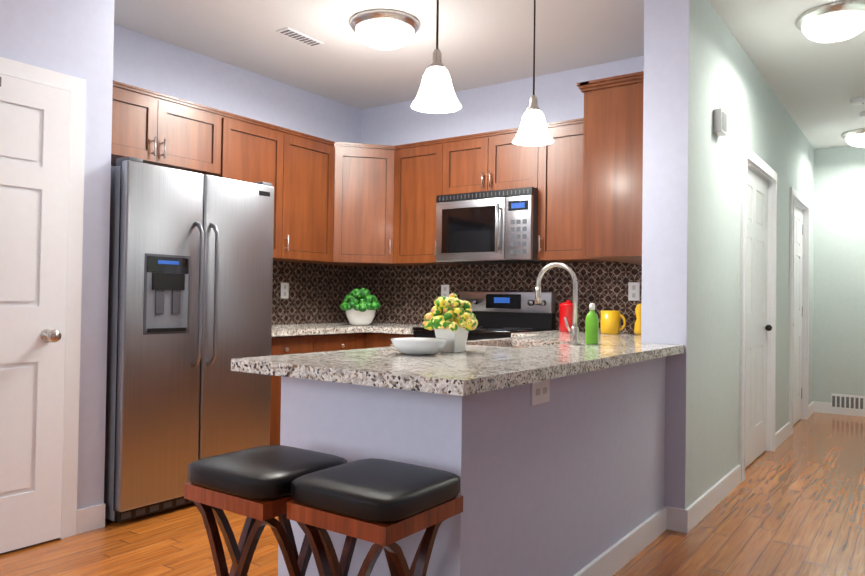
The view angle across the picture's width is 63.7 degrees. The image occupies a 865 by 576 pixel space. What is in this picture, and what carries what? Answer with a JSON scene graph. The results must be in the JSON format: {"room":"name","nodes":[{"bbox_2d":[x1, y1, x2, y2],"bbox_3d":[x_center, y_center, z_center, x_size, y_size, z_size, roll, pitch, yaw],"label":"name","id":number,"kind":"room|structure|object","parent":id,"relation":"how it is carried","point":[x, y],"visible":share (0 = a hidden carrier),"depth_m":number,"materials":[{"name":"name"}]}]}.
{"room":"kitchen","nodes":[
{"label":"kitchen","id":0,"kind":"room"},
{"bbox_2d":[0,0,114,553],"bbox_3d":[-3.662,-0.285,1.192,0.860,2.750,6.005,0,-1,35],"label":"wall","id":1,"kind":"structure","parent":0,"point":[74,38],"depth_m":3.31,"materials":[{"name":"paint"}]},
{"bbox_2d":[0,57,85,552],"bbox_3d":[-1.881,0.075,2.864,0.111,2.131,0.920,0,-1,35],"label":"door","id":2,"kind":"structure","parent":1,"relation":"in","point":[42,133],"depth_m":3.10,"materials":[{"name":"white wood"}]},
{"bbox_2d":[111,24,361,324],"bbox_3d":[-1.420,-0.194,4.996,0.120,2.750,2.794,0,-1,35],"label":"wall","id":3,"kind":"structure","parent":0,"point":[143,61],"depth_m":4.85,"materials":[{"name":"purple paint"}]},
{"bbox_2d":[111,80,170,166],"bbox_3d":[-1.850,-0.934,3.999,0.322,0.395,0.512,0,-1,35],"label":"upper cabinet","id":4,"kind":"object","parent":3,"relation":"attached to","point":[141,118],"depth_m":3.99,"materials":[{"name":"brown wood"}]},
{"bbox_2d":[169,96,226,175],"bbox_3d":[-1.624,-0.926,4.318,0.322,0.395,0.512,0,-1,35],"label":"upper cabinet","id":5,"kind":"object","parent":3,"relation":"attached to","point":[197,130],"depth_m":4.30,"materials":[{"name":"brown wood"}]},
{"bbox_2d":[219,112,286,261],"bbox_3d":[-1.307,-0.661,4.767,0.322,0.901,0.575,0,-1,35],"label":"upper cabinet","id":6,"kind":"object","parent":3,"relation":"attached to","point":[250,146],"depth_m":4.64,"materials":[{"name":"brown wood"}]},
{"bbox_2d":[275,126,334,264],"bbox_3d":[-1.011,-0.651,5.147,0.365,0.901,0.628,0,-1,35],"label":"upper cabinet","id":7,"kind":"object","parent":3,"relation":"attached to","point":[305,163],"depth_m":5.04,"materials":[{"name":"brown wood"}]},
{"bbox_2d":[272,261,359,323],"bbox_3d":[-1.126,0.032,5.300,0.008,0.485,1.680,0,-1,35],"label":"tile backsplash","id":8,"kind":"structure","parent":3,"relation":"attached to","point":[318,293],"depth_m":5.53,"materials":[{"name":"brown tile"}]},
{"bbox_2d":[281,283,288,298],"bbox_3d":[-1.122,0.020,5.291,0.006,0.120,0.075,0,-1,35],"label":"outlet","id":9,"kind":"object","parent":8,"relation":"attached to","point":[285,290],"visible":1,"depth_m":5.29,"materials":[{"name":"white plastic"}]},
{"bbox_2d":[327,142,394,266],"bbox_3d":[-0.556,-0.639,5.514,0.683,0.901,0.722,0,-1,35],"label":"upper cabinet","id":10,"kind":"object","parent":3,"relation":"attached to","point":[354,204],"depth_m":5.34,"materials":[{"name":"brown wood"}]},
{"bbox_2d":[0,412,864,575],"bbox_3d":[0.276,1.199,3.019,9.000,0.050,13.600,0,-1,35],"label":"floor","id":11,"kind":"structure","parent":0,"point":[793,504],"depth_m":3.30,"materials":[{"name":"brown wood"}]},
{"bbox_2d":[104,157,273,522],"bbox_3d":[-1.518,0.265,3.944,0.878,1.792,0.936,0,-1,35],"label":"fridge","id":12,"kind":"object","parent":11,"relation":"on","point":[190,283],"visible":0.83,"depth_m":3.60,"materials":[{"name":"silver metal"}]},
{"bbox_2d":[184,445,346,575],"bbox_3d":[-0.466,0.815,1.962,0.343,0.673,0.343,0,-1,35],"label":"stool","id":13,"kind":"object","parent":11,"relation":"on","point":[253,485],"visible":0.81,"depth_m":1.86,"materials":[{"name":"black leather"}]},
{"bbox_2d":[231,334,358,444],"bbox_3d":[-1.058,0.746,4.848,0.635,0.870,1.048,0,-1,35],"label":"base cabinet","id":14,"kind":"object","parent":11,"relation":"on","point":[301,343],"depth_m":4.52,"materials":[{"name":"brown wood"}]},
{"bbox_2d":[272,322,414,337],"bbox_3d":[-0.856,0.296,5.109,0.668,0.040,1.690,0,-1,35],"label":"countertop","id":15,"kind":"structure","parent":14,"relation":"on","point":[279,330],"depth_m":4.85,"materials":[{"name":"grey stone"}]},
{"bbox_2d":[340,288,380,325],"bbox_3d":[-0.540,0.140,5.291,0.294,0.287,0.315,0,-1,35],"label":"plant pot","id":16,"kind":"object","parent":15,"relation":"on","point":[362,312],"visible":1,"depth_m":5.21,"materials":[{"name":"white ceramic"}]},
{"bbox_2d":[367,326,422,333],"bbox_3d":[-0.121,0.308,5.215,0.407,0.040,0.667,0,-1,35],"label":"countertop","id":17,"kind":"structure","parent":14,"relation":"on","point":[402,329],"depth_m":4.97,"materials":[{"name":"grey stone"}]},
{"bbox_2d":[231,334,640,381],"bbox_3d":[0.293,0.280,3.074,0.702,0.040,2.349,0,-1,35],"label":"countertop","id":18,"kind":"structure","parent":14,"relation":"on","point":[316,364],"depth_m":2.44,"materials":[{"name":"grey stone"}]},
{"bbox_2d":[391,337,447,354],"bbox_3d":[-0.051,0.220,2.613,0.216,0.056,0.216,0,-1,35],"label":"dish","id":19,"kind":"object","parent":18,"relation":"on","point":[416,346],"visible":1,"depth_m":2.54,"materials":[{"name":"white ceramic"}]},
{"bbox_2d":[423,293,477,351],"bbox_3d":[0.083,0.136,2.767,0.225,0.231,0.235,0,-1,35],"label":"flower pot","id":20,"kind":"object","parent":18,"relation":"on","point":[452,319],"visible":1,"depth_m":2.72,"materials":[{"name":"white ceramic"}]},
{"bbox_2d":[499,342,534,345],"bbox_3d":[0.406,0.390,3.390,0.388,0.191,0.608,0,-1,35],"label":"sink","id":21,"kind":"object","parent":18,"relation":"in","point":[500,343],"depth_m":3.70,"materials":[{"name":"silver metal"}]},
{"bbox_2d":[535,262,580,344],"bbox_3d":[0.592,0.071,3.357,0.240,0.394,0.104,0,-1,35],"label":"faucet","id":22,"kind":"object","parent":18,"relation":"on","point":[574,334],"visible":1,"depth_m":3.32,"materials":[{"name":"silver metal"}]},
{"bbox_2d":[585,303,598,343],"bbox_3d":[0.772,0.172,3.369,0.062,0.198,0.062,0,-1,35],"label":"soap bottle","id":23,"kind":"object","parent":18,"relation":"on","point":[591,326],"visible":1,"depth_m":3.35,"materials":[{"name":"green plastic"}]},
{"bbox_2d":[331,342,682,395],"bbox_3d":[0.466,0.277,2.739,0.470,0.040,2.002,0,-1,35],"label":"countertop","id":24,"kind":"structure","parent":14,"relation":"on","point":[481,371],"depth_m":2.21,"materials":[{"name":"grey stone"}]},
{"bbox_2d":[511,330,640,337],"bbox_3d":[1.069,0.312,4.372,0.937,0.040,0.667,0,-1,35],"label":"countertop","id":25,"kind":"structure","parent":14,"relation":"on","point":[600,335],"depth_m":4.37,"materials":[{"name":"grey stone"}]},
{"bbox_2d":[559,300,572,331],"bbox_3d":[0.908,0.186,4.656,0.124,0.214,0.124,0,-1,35],"label":"canister","id":26,"kind":"object","parent":25,"relation":"on","point":[566,309],"visible":0.77,"depth_m":4.61,"materials":[{"name":"plastic"}]},
{"bbox_2d":[601,310,625,333],"bbox_3d":[1.159,0.220,4.455,0.165,0.148,0.124,0,-1,35],"label":"mug","id":27,"kind":"object","parent":25,"relation":"on","point":[610,322],"visible":1,"depth_m":4.42,"materials":[{"name":"ceramic"}]},
{"bbox_2d":[634,303,640,334],"bbox_3d":[1.314,0.196,4.394,0.080,0.198,0.079,0,-1,35],"label":"figurine","id":28,"kind":"object","parent":25,"relation":"on","point":[637,328],"visible":0.65,"depth_m":4.37,"materials":[{"name":"ceramic"}]},
{"bbox_2d":[287,458,462,575],"bbox_3d":[-0.147,0.817,1.797,0.343,0.673,0.343,0,-1,35],"label":"stool","id":29,"kind":"object","parent":11,"relation":"on","point":[382,504],"visible":1,"depth_m":1.71,"materials":[{"name":"black leather"}]},
{"bbox_2d":[359,330,413,345],"bbox_3d":[-0.160,0.765,5.209,0.456,0.870,0.699,0,-1,35],"label":"base cabinet","id":30,"kind":"object","parent":11,"relation":"on","point":[369,337],"depth_m":5.02,"materials":[{"name":"brown wood"}]},
{"bbox_2d":[412,291,555,340],"bbox_3d":[0.345,0.596,4.841,0.771,1.155,0.710,0,-1,35],"label":"range","id":31,"kind":"object","parent":11,"relation":"on","point":[501,314],"visible":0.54,"depth_m":4.99,"materials":[{"name":"black metal"}]},
{"bbox_2d":[278,357,665,575],"bbox_3d":[0.319,0.737,2.916,0.733,0.872,1.870,0,-1,35],"label":"wall","id":32,"kind":"structure","parent":0,"point":[568,479],"depth_m":2.28,"materials":[{"name":"purple paint"}]},
{"bbox_2d":[531,379,549,405],"bbox_3d":[0.364,0.346,2.337,0.006,0.083,0.129,0,-1,35],"label":"outlet","id":33,"kind":"object","parent":32,"relation":"attached to","point":[540,392],"visible":0.88,"depth_m":2.33,"materials":[{"name":"white plastic"}]},
{"bbox_2d":[573,506,675,575],"bbox_3d":[0.622,1.118,2.685,0.030,0.110,1.890,0,-1,35],"label":"baseboard","id":34,"kind":"structure","parent":32,"relation":"attached to","point":[619,554],"depth_m":3.03,"materials":[{"name":"white wood"}]},
{"bbox_2d":[114,0,864,148],"bbox_3d":[0.315,-1.605,3.064,9.000,0.060,13.600,0,-1,35],"label":"ceiling","id":35,"kind":"structure","parent":0,"point":[816,87],"depth_m":4.44,"materials":[{"name":"white paint"}]},
{"bbox_2d":[276,27,323,46],"bbox_3d":[-0.825,-1.565,4.352,0.100,0.010,0.305,0,-1,35],"label":"ceiling vent","id":36,"kind":"object","parent":35,"relation":"in","point":[299,36],"visible":1,"depth_m":4.34,"materials":[{"name":"white metal"}]},
{"bbox_2d":[349,9,419,49],"bbox_3d":[-0.283,-1.490,4.122,0.418,0.152,0.418,0,-1,35],"label":"light","id":37,"kind":"object","parent":35,"relation":"attached to","point":[384,29],"visible":0.98,"depth_m":4.00,"materials":[{"name":"white glass"}]},
{"bbox_2d":[411,0,461,112],"bbox_3d":[0.021,-1.141,2.684,0.196,0.887,0.196,0,-1,35],"label":"pendant light","id":38,"kind":"object","parent":35,"relation":"hanging from","point":[436,93],"visible":1,"depth_m":2.64,"materials":[{"name":"white glass"}]},
{"bbox_2d":[513,0,553,145],"bbox_3d":[0.486,-1.133,3.323,0.196,0.871,0.196,0,-1,35],"label":"pendant light","id":39,"kind":"object","parent":35,"relation":"hanging from","point":[533,130],"visible":1,"depth_m":3.28,"materials":[{"name":"white glass"}]},
{"bbox_2d":[795,0,864,42],"bbox_3d":[2.266,-1.458,3.915,0.408,0.152,0.408,0,-1,35],"label":"light","id":40,"kind":"object","parent":35,"relation":"attached to","point":[835,22],"visible":1,"depth_m":3.81,"materials":[{"name":"white glass"}]},
{"bbox_2d":[841,128,864,146],"bbox_3d":[4.078,-1.391,6.551,0.408,0.152,0.408,0,-1,35],"label":"light","id":41,"kind":"object","parent":35,"relation":"attached to","point":[855,137],"visible":1,"depth_m":6.49,"materials":[{"name":"white glass"}]},
{"bbox_2d":[850,97,864,104],"bbox_3d":[3.374,-1.473,5.502,0.128,0.040,0.128,0,-1,35],"label":"smoke detector","id":42,"kind":"object","parent":35,"relation":"attached to","point":[858,101],"visible":1,"depth_m":5.47,"materials":[{"name":"white plastic"}]},
{"bbox_2d":[859,111,864,117],"bbox_3d":[3.677,-1.463,5.875,0.128,0.040,0.128,0,-1,35],"label":"smoke detector","id":43,"kind":"object","parent":35,"relation":"attached to","point":[862,114],"visible":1,"depth_m":5.87,"materials":[{"name":"white plastic"}]},
{"bbox_2d":[361,56,643,324],"bbox_3d":[0.546,-0.163,5.241,2.803,2.750,0.120,0,-1,35],"label":"wall","id":44,"kind":"structure","parent":0,"point":[506,105],"depth_m":5.27,"materials":[{"name":"purple paint"}]},
{"bbox_2d":[395,139,463,265],"bbox_3d":[-0.057,-0.634,5.378,0.503,0.901,0.367,0,-1,35],"label":"upper cabinet","id":45,"kind":"object","parent":44,"relation":"attached to","point":[419,165],"depth_m":5.27,"materials":[{"name":"brown wood"}]},
{"bbox_2d":[443,131,494,194],"bbox_3d":[0.349,-0.876,5.126,0.450,0.413,0.319,0,-1,35],"label":"upper cabinet","id":46,"kind":"object","parent":44,"relation":"attached to","point":[468,160],"depth_m":5.00,"materials":[{"name":"brown wood"}]},
{"bbox_2d":[435,187,553,263],"bbox_3d":[0.437,-0.425,4.967,0.773,0.485,0.442,0,-1,35],"label":"microwave","id":47,"kind":"object","parent":46,"relation":"attached to","point":[492,227],"visible":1,"depth_m":4.80,"materials":[{"name":"silver metal"}]},
{"bbox_2d":[360,262,641,332],"bbox_3d":[0.505,0.053,5.185,2.802,0.485,0.008,0,-1,35],"label":"tile backsplash","id":48,"kind":"structure","parent":44,"relation":"attached to","point":[405,294],"depth_m":5.18,"materials":[{"name":"brown tile"}]},
{"bbox_2d":[441,285,448,297],"bbox_3d":[0.099,0.035,5.463,0.075,0.120,0.006,0,-1,35],"label":"outlet","id":49,"kind":"object","parent":48,"relation":"attached to","point":[444,290],"visible":0.76,"depth_m":5.46,"materials":[{"name":"white plastic"}]},
{"bbox_2d":[628,282,639,300],"bbox_3d":[1.329,0.023,4.592,0.075,0.120,0.006,0,-1,35],"label":"outlet","id":50,"kind":"object","parent":48,"relation":"attached to","point":[633,291],"visible":1,"depth_m":4.59,"materials":[{"name":"white plastic"}]},
{"bbox_2d":[495,127,538,190],"bbox_3d":[0.618,-0.876,4.935,0.449,0.413,0.319,0,-1,35],"label":"upper cabinet","id":51,"kind":"object","parent":44,"relation":"attached to","point":[516,166],"depth_m":4.79,"materials":[{"name":"brown wood"}]},
{"bbox_2d":[537,119,586,262],"bbox_3d":[1.035,-0.631,4.634,0.581,0.901,0.319,0,-1,35],"label":"upper cabinet","id":52,"kind":"object","parent":44,"relation":"attached to","point":[558,193],"depth_m":4.59,"materials":[{"name":"brown wood"}]},
{"bbox_2d":[641,0,813,508],"bbox_3d":[2.564,-0.131,5.469,0.225,2.750,4.854,0,-1,35],"label":"wall","id":53,"kind":"structure","parent":0,"point":[699,66],"depth_m":3.66,"materials":[{"name":"paint"}]},
{"bbox_2d":[579,71,643,264],"bbox_3d":[1.145,-0.627,3.956,0.336,0.933,0.654,0,-1,35],"label":"upper cabinet","id":54,"kind":"object","parent":53,"relation":"attached to","point":[611,127],"depth_m":3.69,"materials":[{"name":"brown wood"}]},
{"bbox_2d":[676,464,740,532],"bbox_3d":[1.577,1.151,3.883,0.025,0.110,1.200,0,-1,35],"label":"baseboard","id":55,"kind":"structure","parent":53,"relation":"attached to","point":[688,518],"depth_m":3.68,"materials":[{"name":"white wood"}]},
{"bbox_2d":[713,108,726,136],"bbox_3d":[1.601,-0.920,3.870,0.047,0.130,0.130,0,-1,35],"label":"door chime","id":56,"kind":"object","parent":53,"relation":"attached to","point":[719,122],"visible":0.98,"depth_m":3.82,"materials":[{"name":"white plastic"}]},
{"bbox_2d":[739,144,776,481],"bbox_3d":[2.205,0.166,4.940,0.248,2.129,1.198,0,-1,35],"label":"hall door","id":57,"kind":"structure","parent":53,"relation":"in","point":[757,369],"depth_m":4.99,"materials":[{"name":"white wood"}]},
{"bbox_2d":[775,422,789,448],"bbox_3d":[2.842,1.196,5.658,0.015,0.110,0.740,0,-1,35],"label":"baseboard","id":58,"kind":"structure","parent":53,"relation":"attached to","point":[781,435],"depth_m":5.63,"materials":[{"name":"white wood"}]},
{"bbox_2d":[789,187,808,434],"bbox_3d":[3.297,0.206,6.482,0.248,2.129,1.078,0,-1,35],"label":"hall door","id":59,"kind":"structure","parent":53,"relation":"in","point":[799,310],"depth_m":6.63,"materials":[{"name":"white wood"}]},
{"bbox_2d":[808,401,815,417],"bbox_3d":[3.820,1.232,7.038,0.015,0.110,0.465,0,-1,35],"label":"baseboard","id":60,"kind":"structure","parent":53,"relation":"attached to","point":[812,406],"depth_m":7.08,"materials":[{"name":"white wood"}]},
{"bbox_2d":[813,146,864,402],"bbox_3d":[4.591,-0.080,6.933,1.390,2.750,0.120,0,-1,35],"label":"wall","id":61,"kind":"structure","parent":0,"point":[839,287],"depth_m":7.15,"materials":[{"name":"paint"}]},
{"bbox_2d":[816,402,864,416],"bbox_3d":[4.432,1.238,6.930,1.140,0.110,0.015,0,-1,35],"label":"baseboard","id":62,"kind":"structure","parent":61,"relation":"attached to","point":[821,407],"depth_m":7.15,"materials":[{"name":"white wood"}]},
{"bbox_2d":[831,394,864,410],"bbox_3d":[4.305,1.163,7.018,0.490,0.150,0.018,0,-1,35],"label":"air vent","id":63,"kind":"object","parent":61,"relation":"in","point":[848,402],"visible":1,"depth_m":7.07,"materials":[{"name":"white metal"}]}
]}

